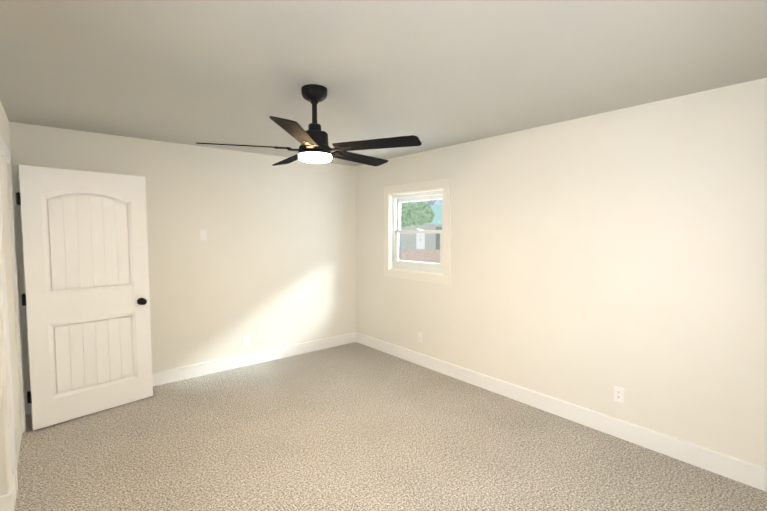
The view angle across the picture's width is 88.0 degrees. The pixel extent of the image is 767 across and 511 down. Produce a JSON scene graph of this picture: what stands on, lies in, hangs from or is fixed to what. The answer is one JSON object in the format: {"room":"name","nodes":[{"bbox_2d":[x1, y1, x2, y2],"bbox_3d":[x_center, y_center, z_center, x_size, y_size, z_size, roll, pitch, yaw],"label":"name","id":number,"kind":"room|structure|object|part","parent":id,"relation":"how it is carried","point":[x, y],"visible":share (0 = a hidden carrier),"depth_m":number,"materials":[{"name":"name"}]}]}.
{"room":"empty bedroom","nodes":[
{"label":"empty bedroom","id":0,"kind":"room"},
{"bbox_2d":[0,101,21,495],"bbox_3d":[-2.717,0.174,2.540,0.470,2.440,1.598,-3,5,-40],"label":"wall","id":1,"kind":"structure","parent":0,"point":[5,467],"depth_m":2.63,"materials":[{"name":"paint"}]},
{"bbox_2d":[0,492,12,510],"bbox_3d":[-2.196,1.362,1.996,0.486,0.136,0.016,-3,5,-40],"label":"baseboard","id":2,"kind":"structure","parent":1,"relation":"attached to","point":[6,502],"depth_m":2.13,"materials":[{"name":"white wood"}]},
{"bbox_2d":[8,475,15,510],"bbox_3d":[-2.087,1.347,2.232,0.016,0.136,0.210,-3,5,-40],"label":"baseboard","id":3,"kind":"structure","parent":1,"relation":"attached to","point":[12,487],"depth_m":2.23,"materials":[{"name":"white wood"}]},
{"bbox_2d":[0,135,25,493],"bbox_3d":[-2.501,0.319,2.669,0.020,2.135,1.035,-3,5,-40],"label":"door frame","id":4,"kind":"structure","parent":1,"relation":"attached to","point":[5,153],"depth_m":2.36,"materials":[{"name":"white wood"}]},
{"bbox_2d":[16,165,152,430],"bbox_3d":[-2.450,0.320,3.332,0.175,2.030,0.870,3,5,40],"label":"door","id":5,"kind":"structure","parent":1,"relation":"in","point":[85,256],"depth_m":3.28,"materials":[{"name":"white wood"}]},
{"bbox_3d":[-2.731,0.334,3.014,0.044,1.622,0.020,3,5,40],"label":"door hinges","id":6,"kind":"part","parent":5,"relation":"part of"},
{"bbox_3d":[-2.214,0.414,3.617,0.175,0.065,0.065,3,5,40],"label":"knob","id":7,"kind":"part","parent":5,"relation":"part of","materials":[{"name":"black metal"}]},
{"bbox_2d":[9,122,355,397],"bbox_3d":[-1.934,0.067,4.304,4.174,2.440,0.120,-3,5,-40],"label":"wall","id":8,"kind":"structure","parent":0,"point":[269,263],"depth_m":4.39,"materials":[{"name":"paint"}]},
{"bbox_2d":[25,332,355,413],"bbox_3d":[-1.716,1.211,4.467,3.448,0.136,0.016,-3,5,-40],"label":"baseboard","id":9,"kind":"structure","parent":8,"relation":"attached to","point":[190,371],"depth_m":4.54,"materials":[{"name":"white wood"}]},
{"bbox_2d":[199,230,206,239],"bbox_3d":[-1.916,-0.218,4.218,0.070,0.115,0.010,-3,5,-40],"label":"light switch","id":10,"kind":"object","parent":8,"relation":"attached to","point":[203,235],"visible":1,"depth_m":4.22,"materials":[{"name":"white plastic"}]},
{"bbox_2d":[243,335,248,345],"bbox_3d":[-1.584,0.983,4.569,0.070,0.114,0.007,-3,5,-40],"label":"electrical outlet","id":11,"kind":"object","parent":8,"relation":"attached to","point":[245,340],"visible":1,"depth_m":4.57,"materials":[{"name":"white plastic"}]},
{"bbox_2d":[0,0,766,165],"bbox_3d":[-0.382,-1.067,2.364,4.174,0.060,4.978,-3,5,-40],"label":"ceiling","id":12,"kind":"structure","parent":0,"point":[432,74],"depth_m":2.11,"materials":[{"name":"paint"}]},
{"bbox_2d":[196,84,421,165],"bbox_3d":[-0.439,-0.823,2.538,1.320,0.448,1.304,-3,5,-40],"label":"fan","id":13,"kind":"object","parent":12,"relation":"hanging from","point":[314,147],"visible":1,"depth_m":2.42,"materials":[{"name":"black metal"}]},
{"bbox_3d":[-0.835,-0.665,2.403,0.527,0.034,0.325,-3,5,-40],"label":"blade","id":14,"kind":"part","parent":13,"relation":"part of","materials":[{"name":"black wood"}]},
{"bbox_3d":[-0.657,-0.693,2.861,0.180,0.034,0.542,-3,5,-40],"label":"blade","id":15,"kind":"part","parent":13,"relation":"part of","materials":[{"name":"black wood"}]},
{"bbox_3d":[-0.455,-0.646,2.096,0.440,0.034,0.464,-3,5,-40],"label":"blade","id":16,"kind":"part","parent":13,"relation":"part of","materials":[{"name":"black wood"}]},
{"bbox_2d":[298,152,331,162],"bbox_3d":[-0.433,-0.615,2.513,0.207,0.036,0.207,-3,5,-40],"label":"diffuser","id":17,"kind":"object","parent":13,"relation":"attached to","point":[310,157],"depth_m":2.44,"materials":[{"name":"white glass"}]},
{"bbox_3d":[-0.174,-0.691,2.835,0.543,0.034,0.220,-3,5,-40],"label":"blade","id":18,"kind":"part","parent":13,"relation":"part of","materials":[{"name":"black wood"}]},
{"bbox_3d":[-0.045,-0.662,2.362,0.358,0.034,0.516,-3,5,-40],"label":"blade","id":19,"kind":"part","parent":13,"relation":"part of","materials":[{"name":"black wood"}]},
{"bbox_2d":[14,342,766,510],"bbox_3d":[-0.382,1.428,2.516,4.174,0.060,4.978,-3,5,-40],"label":"floor","id":20,"kind":"structure","parent":0,"point":[355,426],"depth_m":2.76,"materials":[{"name":"carpet"}]},
{"bbox_2d":[399,233,400,256],"bbox_3d":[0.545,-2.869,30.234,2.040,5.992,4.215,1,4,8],"label":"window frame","id":21,"kind":"structure","parent":0,"point":[399,244],"depth_m":29.97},
{"bbox_2d":[401,201,434,226],"bbox_3d":[1.475,-3.807,30.052,4.830,3.801,3.939,1,4,8],"label":"tree","id":22,"kind":"object","parent":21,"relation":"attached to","point":[422,213],"depth_m":28.85,"materials":[{"name":"green plant"}]},
{"bbox_2d":[356,78,766,467],"bbox_3d":[1.177,0.102,3.733,0.120,2.440,4.738,-3,5,-40],"label":"wall","id":23,"kind":"structure","parent":0,"point":[596,259],"depth_m":2.98,"materials":[{"name":"paint"}]},
{"bbox_2d":[384,179,450,284],"bbox_3d":[0.398,-0.272,4.623,0.124,1.116,1.080,-3,5,-40],"label":"window","id":24,"kind":"structure","parent":23,"relation":"in","point":[445,184],"depth_m":4.59,"materials":[{"name":"white"}]},
{"bbox_2d":[390,188,443,274],"bbox_3d":[0.403,-0.272,4.628,0.109,0.932,0.896,-3,5,-40],"label":"liner","id":25,"kind":"object","parent":24,"relation":"attached to","point":[391,268],"visible":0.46,"depth_m":4.91,"materials":[{"name":"white wood"}]},
{"bbox_3d":[0.413,-0.273,4.636,0.083,0.908,0.872,-3,5,-40],"label":"frame","id":26,"kind":"part","parent":24,"relation":"part of","materials":[{"name":"white plastic"}]},
{"bbox_3d":[0.405,-0.081,4.641,0.026,0.428,0.792,-3,5,-40],"label":"window sash","id":27,"kind":"part","parent":24,"relation":"part of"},
{"bbox_3d":[0.405,-0.093,4.641,0.004,0.344,0.710,-3,5,-40],"label":"sash glass","id":28,"kind":"part","parent":24,"relation":"part of","materials":[{"name":"clear glass"}]},
{"bbox_3d":[0.428,-0.473,4.637,0.026,0.428,0.792,-3,5,-40],"label":"window sash","id":29,"kind":"part","parent":24,"relation":"part of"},
{"bbox_3d":[0.428,-0.466,4.637,0.004,0.354,0.710,-3,5,-40],"label":"sash glass","id":30,"kind":"part","parent":24,"relation":"part of","materials":[{"name":"clear glass"}]},
{"bbox_2d":[418,332,422,342],"bbox_3d":[0.424,0.953,4.592,0.007,0.114,0.070,-3,5,-40],"label":"electrical outlet","id":31,"kind":"object","parent":23,"relation":"attached to","point":[420,337],"visible":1,"depth_m":4.58,"materials":[{"name":"white plastic"}]},
{"bbox_2d":[356,332,766,491],"bbox_3d":[1.120,1.254,3.766,0.016,0.136,4.722,-3,5,-40],"label":"baseboard","id":32,"kind":"structure","parent":23,"relation":"attached to","point":[743,472],"depth_m":3.07,"materials":[{"name":"white wood"}]},
{"bbox_2d":[614,386,623,402],"bbox_3d":[1.767,1.044,2.980,0.007,0.114,0.070,-3,5,-40],"label":"electrical outlet","id":33,"kind":"object","parent":23,"relation":"attached to","point":[618,394],"visible":1,"depth_m":2.98,"materials":[{"name":"white plastic"}]},
{"label":"outside","id":34,"kind":"structure","parent":0,"visible":0},
{"bbox_2d":[399,249,439,263],"bbox_3d":[28.227,-1.740,62.683,115.886,0.200,180.000,-3,5,-40],"label":"ground","id":35,"kind":"structure","parent":34,"point":[412,253],"depth_m":31.14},
{"bbox_2d":[401,205,441,249],"bbox_3d":[7.149,-3.283,45.216,11.300,5.000,7.200,1,4,8],"label":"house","id":36,"kind":"structure","parent":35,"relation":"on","point":[409,245],"depth_m":42.78,"materials":[{"name":"grey"}]},
{"bbox_2d":[426,200,435,204],"bbox_3d":[7.585,-10.799,62.169,10.576,17.947,10.940,1,4,8],"label":"tree","id":37,"kind":"object","parent":35,"relation":"on","point":[430,202],"depth_m":62.84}
]}

